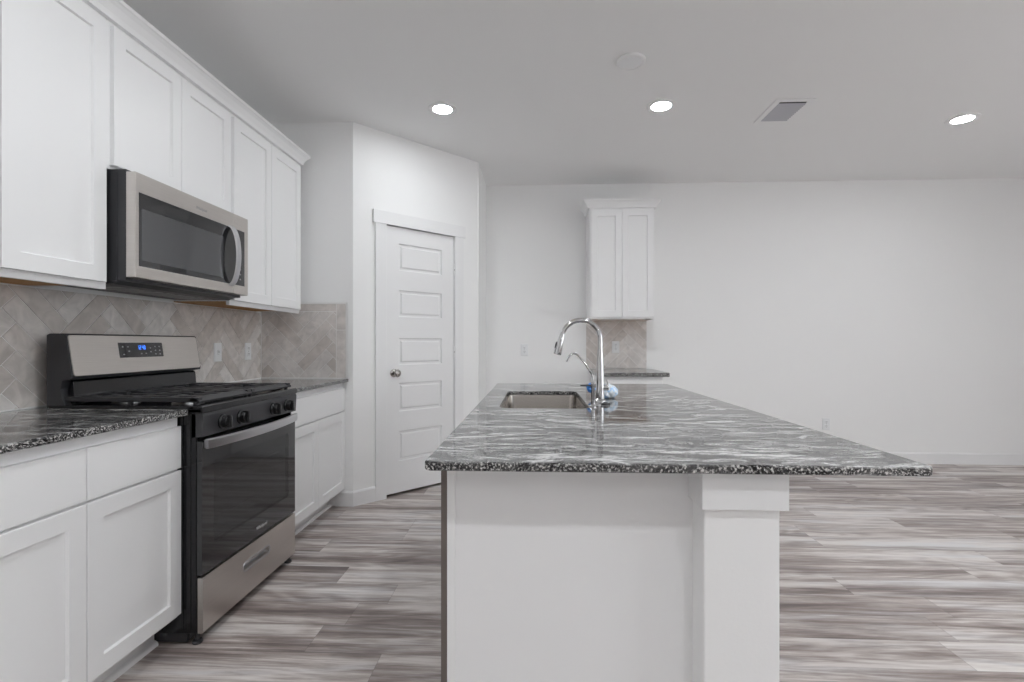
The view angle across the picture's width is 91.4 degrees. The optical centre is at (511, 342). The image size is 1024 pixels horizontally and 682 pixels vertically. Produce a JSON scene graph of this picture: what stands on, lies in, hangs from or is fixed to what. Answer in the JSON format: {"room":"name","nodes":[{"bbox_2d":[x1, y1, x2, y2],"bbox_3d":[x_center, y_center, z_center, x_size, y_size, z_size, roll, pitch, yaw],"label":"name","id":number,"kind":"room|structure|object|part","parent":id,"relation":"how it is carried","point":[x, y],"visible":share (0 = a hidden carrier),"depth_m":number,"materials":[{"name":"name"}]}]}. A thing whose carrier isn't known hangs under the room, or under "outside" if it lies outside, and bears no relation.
{"room":"kitchen","nodes":[
{"label":"kitchen","id":0,"kind":"room"},
{"bbox_2d":[0,283,260,412],"bbox_3d":[-2.052,-0.206,-0.389,0.120,2.743,8.234,0,0,3],"label":"wall","id":1,"kind":"structure","parent":0,"point":[62,288],"depth_m":2.28,"materials":[{"name":"white paint"}]},
{"bbox_2d":[0,0,106,288],"bbox_3d":[-1.734,-0.734,1.543,0.332,1.053,0.791,0,0,3],"label":"upper cabinet","id":2,"kind":"object","parent":1,"relation":"attached to","point":[53,53],"visible":1,"depth_m":1.72,"materials":[{"name":"white paint"}]},
{"bbox_3d":[-1.753,-0.225,1.544,0.294,0.004,0.790,0,0,3],"label":"panel","id":3,"kind":"part","parent":2,"relation":"part of","materials":[{"name":"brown wood"}]},
{"bbox_2d":[0,284,260,411],"bbox_3d":[-1.861,0.018,2.361,0.009,0.472,2.457,0,0,3],"label":"backsplash","id":4,"kind":"structure","parent":1,"relation":"attached to","point":[28,315],"depth_m":2.24,"materials":[{"name":"tile"}]},
{"bbox_2d":[214,343,221,361],"bbox_3d":[-1.815,0.057,3.094,0.017,0.116,0.072,0,0,3],"label":"light switch","id":5,"kind":"object","parent":4,"relation":"attached to","point":[217,346],"visible":1,"depth_m":3.08,"materials":[{"name":"white plastic"}]},
{"bbox_2d":[245,343,250,359],"bbox_3d":[-1.804,0.057,3.421,0.009,0.116,0.072,0,0,3],"label":"wall outlet","id":6,"kind":"object","parent":4,"relation":"attached to","point":[247,345],"visible":1,"depth_m":3.41,"materials":[{"name":"white plastic"}]},
{"bbox_2d":[106,19,230,211],"bbox_3d":[-1.698,-0.969,2.329,0.332,0.583,0.776,0,0,3],"label":"upper cabinet","id":7,"kind":"object","parent":1,"relation":"attached to","point":[162,127],"visible":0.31,"depth_m":2.21,"materials":[{"name":"white paint"}]},
{"bbox_3d":[-1.550,-0.964,2.134,0.019,0.542,0.372,0,0,3],"label":"door","id":8,"kind":"part","parent":7,"relation":"part of","materials":[{"name":"white paint"}]},
{"bbox_2d":[60,169,247,299],"bbox_3d":[-1.623,-0.453,2.323,0.464,0.447,0.760,0,0,3],"label":"microwave oven","id":9,"kind":"object","parent":7,"relation":"attached to","point":[164,241],"visible":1,"depth_m":2.15,"materials":[{"name":"grey metal"}]},
{"bbox_3d":[-1.459,-0.460,2.316,0.038,0.410,0.760,0,0,3],"label":"frame","id":10,"kind":"part","parent":9,"relation":"part of","materials":[{"name":"silver metal"}]},
{"bbox_3d":[-1.459,-0.445,2.309,0.034,0.290,0.714,0,0,3],"label":"door glass","id":11,"kind":"part","parent":9,"relation":"part of","materials":[{"name":"black glass"}]},
{"bbox_3d":[-1.407,-0.443,2.539,0.051,0.308,0.034,0,0,3],"label":"handle","id":12,"kind":"part","parent":9,"relation":"part of","materials":[{"name":"grey metal"}]},
{"bbox_3d":[-1.533,-0.964,2.508,0.019,0.542,0.372,0,0,3],"label":"door","id":13,"kind":"part","parent":7,"relation":"part of","materials":[{"name":"white paint"}]},
{"bbox_2d":[82,0,310,165],"bbox_3d":[-1.676,-1.291,2.362,0.370,0.074,2.433,0,0,3],"label":"crown molding","id":14,"kind":"structure","parent":1,"relation":"attached to","point":[117,12],"depth_m":2.34,"materials":[{"name":"white paint"}]},
{"bbox_2d":[174,112,300,313],"bbox_3d":[-1.661,-0.734,3.119,0.332,1.053,0.801,0,0,3],"label":"upper cabinet","id":15,"kind":"object","parent":1,"relation":"attached to","point":[265,182],"visible":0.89,"depth_m":3.06,"materials":[{"name":"white paint"}]},
{"bbox_3d":[-1.681,-0.225,3.120,0.294,0.004,0.800,0,0,3],"label":"panel","id":16,"kind":"part","parent":15,"relation":"part of","materials":[{"name":"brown wood"}]},
{"bbox_3d":[-1.514,-0.734,2.919,0.019,1.002,0.382,0,0,3],"label":"door","id":17,"kind":"part","parent":15,"relation":"part of","materials":[{"name":"white paint"}]},
{"bbox_3d":[-1.496,-0.734,3.305,0.019,1.002,0.386,0,0,3],"label":"door","id":18,"kind":"part","parent":15,"relation":"part of","materials":[{"name":"white paint"}]},
{"bbox_2d":[261,122,352,505],"bbox_3d":[-1.469,-0.206,3.645,0.674,2.743,0.120,0,0,3],"label":"wall","id":19,"kind":"structure","parent":0,"point":[327,177],"depth_m":3.58,"materials":[{"name":"white paint"}]},
{"bbox_2d":[261,303,346,378],"bbox_3d":[-1.492,-0.017,3.581,0.631,0.542,0.009,0,0,3],"label":"backsplash","id":20,"kind":"structure","parent":19,"relation":"attached to","point":[311,343],"depth_m":3.58,"materials":[{"name":"tile"}]},
{"bbox_2d":[335,491,352,506],"bbox_3d":[-1.195,1.111,3.566,0.130,0.108,0.013,0,0,3],"label":"baseboard","id":21,"kind":"structure","parent":19,"relation":"attached to","point":[344,498],"depth_m":3.56,"materials":[{"name":"white paint"}]},
{"bbox_2d":[353,122,477,490],"bbox_3d":[-0.759,-0.206,4.008,1.148,2.743,0.120,0,0,-43],"label":"wall","id":22,"kind":"structure","parent":0,"point":[392,173],"depth_m":3.75,"materials":[{"name":"white paint"}]},
{"bbox_2d":[353,486,375,506],"bbox_3d":[-1.071,1.111,3.622,0.175,0.108,0.013,0,0,-43],"label":"baseboard","id":23,"kind":"structure","parent":22,"relation":"attached to","point":[367,495],"depth_m":3.62,"materials":[{"name":"white paint"}]},
{"bbox_2d":[373,209,465,500],"bbox_3d":[-0.750,0.090,4.002,0.849,2.150,0.141,0,0,-43],"label":"trim","id":24,"kind":"structure","parent":22,"relation":"attached to","point":[382,218],"depth_m":3.73,"materials":[{"name":"white paint"}]},
{"bbox_2d":[387,225,454,494],"bbox_3d":[-0.704,0.129,3.958,0.636,2.028,0.105,0,0,-43],"label":"door","id":25,"kind":"structure","parent":22,"relation":"in","point":[420,266],"depth_m":3.94,"materials":[{"name":"white paint"}]},
{"bbox_3d":[-0.874,0.228,3.774,0.062,0.062,0.070,0,0,-43],"label":"knob","id":26,"kind":"part","parent":25,"relation":"part of","materials":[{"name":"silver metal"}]},
{"bbox_2d":[478,162,485,403],"bbox_3d":[-0.335,-0.206,4.690,0.120,2.743,0.660,0,0,3],"label":"wall","id":27,"kind":"structure","parent":0,"point":[481,183],"depth_m":4.58,"materials":[{"name":"white paint"}]},
{"bbox_2d":[114,464,1023,681],"bbox_3d":[1.821,1.215,0.116,7.812,0.100,9.840,0,0,3],"label":"floor","id":28,"kind":"structure","parent":0,"point":[882,578],"depth_m":2.32,"materials":[{"name":"grey wood"}]},
{"bbox_2d":[0,418,180,681],"bbox_3d":[-1.592,0.722,1.528,0.617,0.887,0.817,0,0,3],"label":"base cabinet","id":29,"kind":"object","parent":28,"relation":"on","point":[90,526],"visible":0.88,"depth_m":1.51,"materials":[{"name":"white paint"}]},
{"bbox_3d":[-1.303,0.398,1.311,0.019,0.160,0.400,0,0,3],"label":"drawer","id":30,"kind":"part","parent":29,"relation":"part of","materials":[{"name":"white paint"}]},
{"bbox_3d":[-1.303,0.761,1.311,0.019,0.548,0.400,0,0,3],"label":"door","id":31,"kind":"part","parent":29,"relation":"part of","materials":[{"name":"white paint"}]},
{"bbox_2d":[0,409,187,453],"bbox_3d":[-1.577,0.267,1.528,0.632,0.023,0.817,0,0,3],"label":"countertop","id":32,"kind":"structure","parent":29,"relation":"on","point":[26,428],"depth_m":1.62,"materials":[{"name":"grey stone"}]},
{"bbox_3d":[-1.389,1.155,1.519,0.017,0.020,0.817,0,0,3],"label":"shoe moulding","id":33,"kind":"part","parent":29,"relation":"part of","materials":[{"name":"white paint"}]},
{"bbox_3d":[-1.284,0.761,1.714,0.019,0.548,0.402,0,0,3],"label":"door","id":34,"kind":"part","parent":29,"relation":"part of","materials":[{"name":"white paint"}]},
{"bbox_3d":[-1.284,0.398,1.714,0.019,0.160,0.402,0,0,3],"label":"drawer","id":35,"kind":"part","parent":29,"relation":"part of","materials":[{"name":"white paint"}]},
{"bbox_2d":[47,334,296,644],"bbox_3d":[-1.461,0.564,2.313,0.678,1.202,0.761,0,0,3],"label":"gas range","id":36,"kind":"object","parent":28,"relation":"on","point":[237,469],"visible":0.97,"depth_m":2.11,"materials":[{"name":"black metal"}]},
{"bbox_3d":[-1.634,0.245,2.120,0.104,0.014,0.104,0,0,3],"label":"burner","id":37,"kind":"part","parent":36,"relation":"part of","materials":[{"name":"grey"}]},
{"bbox_3d":[-1.726,0.200,2.335,0.033,0.101,0.713,0,0,3],"label":"vent panel","id":38,"kind":"part","parent":36,"relation":"part of","materials":[{"name":"black metal"}]},
{"bbox_3d":[-1.709,0.050,2.324,0.030,0.162,0.737,0,0,3],"label":"control panel","id":39,"kind":"part","parent":36,"relation":"part of","materials":[{"name":"silver metal"}]},
{"bbox_2d":[48,388,296,413],"bbox_3d":[-1.480,0.257,2.313,0.620,0.031,0.761,0,0,3],"label":"cooktop","id":40,"kind":"object","parent":36,"relation":"in","point":[240,401],"depth_m":2.05,"materials":[{"name":"black metal"}]},
{"bbox_3d":[-1.493,1.137,2.311,0.524,0.036,0.739,0,0,3],"label":"rail","id":41,"kind":"part","parent":36,"relation":"part of","materials":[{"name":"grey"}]},
{"bbox_3d":[-1.365,0.245,2.108,0.124,0.014,0.124,0,0,3],"label":"burner","id":42,"kind":"part","parent":36,"relation":"part of","materials":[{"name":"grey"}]},
{"bbox_3d":[-1.164,0.320,2.044,0.040,0.060,0.060,0,0,3],"label":"knob","id":43,"kind":"part","parent":36,"relation":"part of","materials":[{"name":"black plastic"}]},
{"bbox_3d":[-1.159,0.320,2.171,0.040,0.060,0.060,0,0,3],"label":"knob","id":44,"kind":"part","parent":36,"relation":"part of","materials":[{"name":"black plastic"}]},
{"bbox_3d":[-1.194,0.319,2.300,0.046,0.093,0.753,0,0,3],"label":"knob panel","id":45,"kind":"part","parent":36,"relation":"part of","materials":[{"name":"grey metal"}]},
{"bbox_3d":[-1.184,1.014,2.300,0.021,0.213,0.747,0,0,3],"label":"storage drawer","id":46,"kind":"part","parent":36,"relation":"part of","materials":[{"name":"silver metal"}]},
{"bbox_2d":[197,413,296,575],"bbox_3d":[-1.434,0.634,2.311,0.623,0.525,0.747,0,0,3],"label":"oven","id":47,"kind":"object","parent":36,"relation":"in","point":[246,471],"depth_m":2.19,"materials":[{"name":"grey glass"}]},
{"bbox_3d":[-1.187,0.991,2.309,0.026,0.046,0.225,0,0,3],"label":"drawer pull","id":48,"kind":"part","parent":36,"relation":"part of","materials":[{"name":"grey metal"}]},
{"bbox_3d":[-1.146,0.320,2.438,0.040,0.060,0.060,0,0,3],"label":"knob","id":49,"kind":"part","parent":36,"relation":"part of","materials":[{"name":"black plastic"}]},
{"bbox_3d":[-1.140,0.320,2.570,0.040,0.060,0.060,0,0,3],"label":"knob","id":50,"kind":"part","parent":36,"relation":"part of","materials":[{"name":"black plastic"}]},
{"bbox_2d":[291,383,344,534],"bbox_3d":[-1.518,0.722,3.142,0.617,0.887,0.878,0,0,3],"label":"base cabinet","id":51,"kind":"object","parent":28,"relation":"on","point":[320,422],"visible":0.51,"depth_m":3.14,"materials":[{"name":"white paint"}]},
{"bbox_2d":[231,378,347,391],"bbox_3d":[-1.503,0.267,3.141,0.632,0.023,0.889,0,0,3],"label":"countertop","id":52,"kind":"structure","parent":51,"relation":"on","point":[301,385],"depth_m":3.27,"materials":[{"name":"grey stone"}]},
{"bbox_3d":[-1.229,0.761,2.911,0.019,0.548,0.432,0,0,3],"label":"door","id":53,"kind":"part","parent":51,"relation":"part of","materials":[{"name":"white paint"}]},
{"bbox_3d":[-1.315,1.155,3.134,0.017,0.020,0.876,0,0,3],"label":"shoe moulding","id":54,"kind":"part","parent":51,"relation":"part of","materials":[{"name":"white paint"}]},
{"bbox_3d":[-1.219,0.398,3.128,0.019,0.160,0.866,0,0,3],"label":"drawer","id":55,"kind":"part","parent":51,"relation":"part of","materials":[{"name":"white paint"}]},
{"bbox_3d":[-1.209,0.761,3.345,0.019,0.548,0.432,0,0,3],"label":"door","id":56,"kind":"part","parent":51,"relation":"part of","materials":[{"name":"white paint"}]},
{"bbox_2d":[441,471,788,681],"bbox_3d":[0.258,0.720,2.106,0.773,0.890,2.028,0,0,3],"label":"kitchen island","id":57,"kind":"object","parent":28,"relation":"on","point":[546,576],"visible":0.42,"depth_m":1.19,"materials":[{"name":"white paint"}]},
{"bbox_3d":[-0.119,0.720,2.170,0.014,0.890,1.936,0,0,3],"label":"panel","id":58,"kind":"part","parent":57,"relation":"part of","materials":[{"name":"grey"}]},
{"bbox_3d":[-0.146,0.720,1.204,0.019,0.890,0.008,0,0,3],"label":"corner trim","id":59,"kind":"part","parent":57,"relation":"part of","materials":[{"name":"white paint"}]},
{"bbox_3d":[0.180,0.720,2.159,0.583,0.890,1.930,0,0,3],"label":"panel","id":60,"kind":"part","parent":57,"relation":"part of","materials":[{"name":"white paint"}]},
{"bbox_2d":[425,383,932,476],"bbox_3d":[0.389,0.265,2.096,1.064,0.020,2.096,0,0,3],"label":"island countertop","id":61,"kind":"structure","parent":57,"relation":"on","point":[645,428],"depth_m":1.31,"materials":[{"name":"grey stone"}]},
{"bbox_2d":[501,395,585,408],"bbox_3d":[0.143,0.380,2.301,0.414,0.208,0.756,0,0,3],"label":"sink","id":62,"kind":"object","parent":61,"relation":"in","point":[511,401],"visible":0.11,"depth_m":2.64,"materials":[{"name":"silver metal"}]},
{"bbox_2d":[554,318,608,401],"bbox_3d":[0.308,0.072,2.233,0.247,0.366,0.102,0,0,3],"label":"faucet","id":63,"kind":"object","parent":61,"relation":"on","point":[600,387],"visible":0.99,"depth_m":2.20,"materials":[{"name":"silver metal"}]},
{"bbox_3d":[0.414,0.188,2.235,0.037,0.044,0.089,0,0,3],"label":"lever","id":64,"kind":"part","parent":63,"relation":"part of","materials":[{"name":"silver metal"}]},
{"bbox_2d":[566,353,596,406],"bbox_3d":[0.275,0.147,1.994,0.123,0.217,0.028,0,0,3],"label":"filter faucet","id":65,"kind":"object","parent":61,"relation":"on","point":[592,385],"visible":1,"depth_m":1.99,"materials":[{"name":"silver metal"}]},
{"bbox_3d":[0.270,0.099,1.995,0.113,0.122,0.007,0,0,3],"label":"spout","id":66,"kind":"part","parent":65,"relation":"part of","materials":[{"name":"silver metal"}]},
{"bbox_3d":[0.323,0.205,1.992,0.028,0.100,0.028,0,0,3],"label":"stem","id":67,"kind":"part","parent":65,"relation":"part of","materials":[{"name":"silver metal"}]},
{"bbox_2d":[587,383,617,397],"bbox_3d":[0.419,0.220,2.323,0.143,0.069,0.104,0,0,3],"label":"plastic bag","id":68,"kind":"object","parent":61,"relation":"on","point":[612,392],"visible":0.56,"depth_m":2.28,"materials":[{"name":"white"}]},
{"bbox_2d":[590,373,661,383],"bbox_3d":[1.040,0.728,4.642,0.557,0.874,0.625,0,0,3],"label":"base cabinet","id":69,"kind":"object","parent":28,"relation":"on","point":[611,380],"visible":0.02,"depth_m":4.34,"materials":[{"name":"white paint"}]},
{"bbox_2d":[589,369,669,376],"bbox_3d":[1.057,0.273,4.624,0.623,0.036,0.645,0,0,3],"label":"countertop","id":70,"kind":"structure","parent":69,"relation":"on","point":[607,372],"depth_m":4.31,"materials":[{"name":"grey stone"}]},
{"bbox_3d":[1.026,0.398,4.339,0.547,0.155,0.019,0,0,3],"label":"drawer","id":71,"kind":"part","parent":69,"relation":"part of","materials":[{"name":"white paint"}]},
{"bbox_2d":[122,0,1023,185],"bbox_3d":[1.821,-1.628,0.116,7.812,0.100,9.840,0,0,3],"label":"ceiling","id":72,"kind":"structure","parent":0,"point":[539,93],"depth_m":2.98,"materials":[{"name":"white paint"}]},
{"bbox_2d":[428,102,456,115],"bbox_3d":[-0.469,-1.574,3.370,0.196,0.008,0.196,0,0,3],"label":"recessed light","id":73,"kind":"object","parent":72,"relation":"in","point":[437,108],"visible":1,"depth_m":3.35,"materials":[{"name":"white paint"}]},
{"bbox_2d":[616,52,645,70],"bbox_3d":[0.665,-1.570,2.793,0.160,0.016,0.160,0,0,3],"label":"round cover plate","id":74,"kind":"object","parent":72,"relation":"attached to","point":[633,60],"visible":1,"depth_m":2.78,"materials":[{"name":"white paint"}]},
{"bbox_2d":[646,99,676,112],"bbox_3d":[0.992,-1.574,3.325,0.196,0.008,0.196,0,0,3],"label":"recessed light","id":75,"kind":"object","parent":72,"relation":"in","point":[659,105],"visible":1,"depth_m":3.31,"materials":[{"name":"white paint"}]},
{"bbox_2d":[754,98,816,122],"bbox_3d":[1.845,-1.573,3.399,0.250,0.009,0.350,0,0,3],"label":"ceiling vent","id":76,"kind":"object","parent":72,"relation":"in","point":[781,110],"visible":1,"depth_m":3.38,"materials":[{"name":"white metal"}]},
{"bbox_2d":[944,113,981,125],"bbox_3d":[3.173,-1.574,3.522,0.196,0.008,0.196,0,0,3],"label":"recessed light","id":77,"kind":"object","parent":72,"relation":"in","point":[968,117],"visible":1,"depth_m":3.51,"materials":[{"name":"white paint"}]},
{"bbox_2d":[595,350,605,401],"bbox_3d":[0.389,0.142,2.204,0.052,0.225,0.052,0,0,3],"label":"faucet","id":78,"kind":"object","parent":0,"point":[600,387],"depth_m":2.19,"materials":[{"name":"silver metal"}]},
{"bbox_2d":[486,178,1023,453],"bbox_3d":[2.725,-0.206,4.940,6.210,2.743,0.120,0,0,3],"label":"wall","id":79,"kind":"structure","parent":0,"point":[891,312],"depth_m":4.87,"materials":[{"name":"white paint"}]},
{"bbox_2d":[521,344,527,355],"bbox_3d":[0.125,0.067,4.995,0.072,0.116,0.009,0,0,3],"label":"wall outlet","id":80,"kind":"object","parent":79,"relation":"attached to","point":[524,347],"visible":1,"depth_m":4.99,"materials":[{"name":"white plastic"}]},
{"bbox_2d":[586,321,646,368],"bbox_3d":[1.033,0.017,4.953,0.594,0.475,0.008,0,0,3],"label":"backsplash","id":81,"kind":"structure","parent":79,"relation":"attached to","point":[631,336],"depth_m":4.95,"materials":[{"name":"tile"}]},
{"bbox_2d":[612,341,618,352],"bbox_3d":[1.025,0.040,4.945,0.072,0.116,0.009,0,0,3],"label":"wall outlet","id":82,"kind":"object","parent":81,"relation":"attached to","point":[615,344],"visible":1,"depth_m":4.94,"materials":[{"name":"white plastic"}]},
{"bbox_2d":[586,208,653,320],"bbox_3d":[1.027,-0.741,4.790,0.597,1.038,0.329,0,0,3],"label":"upper cabinet","id":83,"kind":"object","parent":79,"relation":"attached to","point":[619,241],"visible":0.98,"depth_m":4.63,"materials":[{"name":"white paint"}]},
{"bbox_3d":[0.876,-0.738,4.642,0.285,0.995,0.019,0,0,3],"label":"door","id":84,"kind":"part","parent":83,"relation":"part of","materials":[{"name":"white paint"}]},
{"bbox_3d":[1.165,-0.738,4.629,0.289,0.995,0.019,0,0,3],"label":"door","id":85,"kind":"part","parent":83,"relation":"part of","materials":[{"name":"white paint"}]},
{"bbox_2d":[580,198,661,216],"bbox_3d":[1.026,-1.291,4.770,0.713,0.074,0.367,0,0,3],"label":"crown molding","id":86,"kind":"structure","parent":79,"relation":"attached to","point":[606,202],"depth_m":4.61,"materials":[{"name":"white paint"}]},
{"bbox_2d":[822,418,829,429],"bbox_3d":[3.054,0.788,4.860,0.072,0.116,0.009,0,0,3],"label":"wall outlet","id":87,"kind":"object","parent":79,"relation":"attached to","point":[825,421],"visible":1,"depth_m":4.86,"materials":[{"name":"white plastic"}]},
{"bbox_2d":[887,452,1023,464],"bbox_3d":[3.585,1.111,4.834,4.479,0.108,0.013,0,0,3],"label":"baseboard","id":88,"kind":"structure","parent":79,"relation":"attached to","point":[925,458],"depth_m":4.79,"materials":[{"name":"white paint"}]}
]}

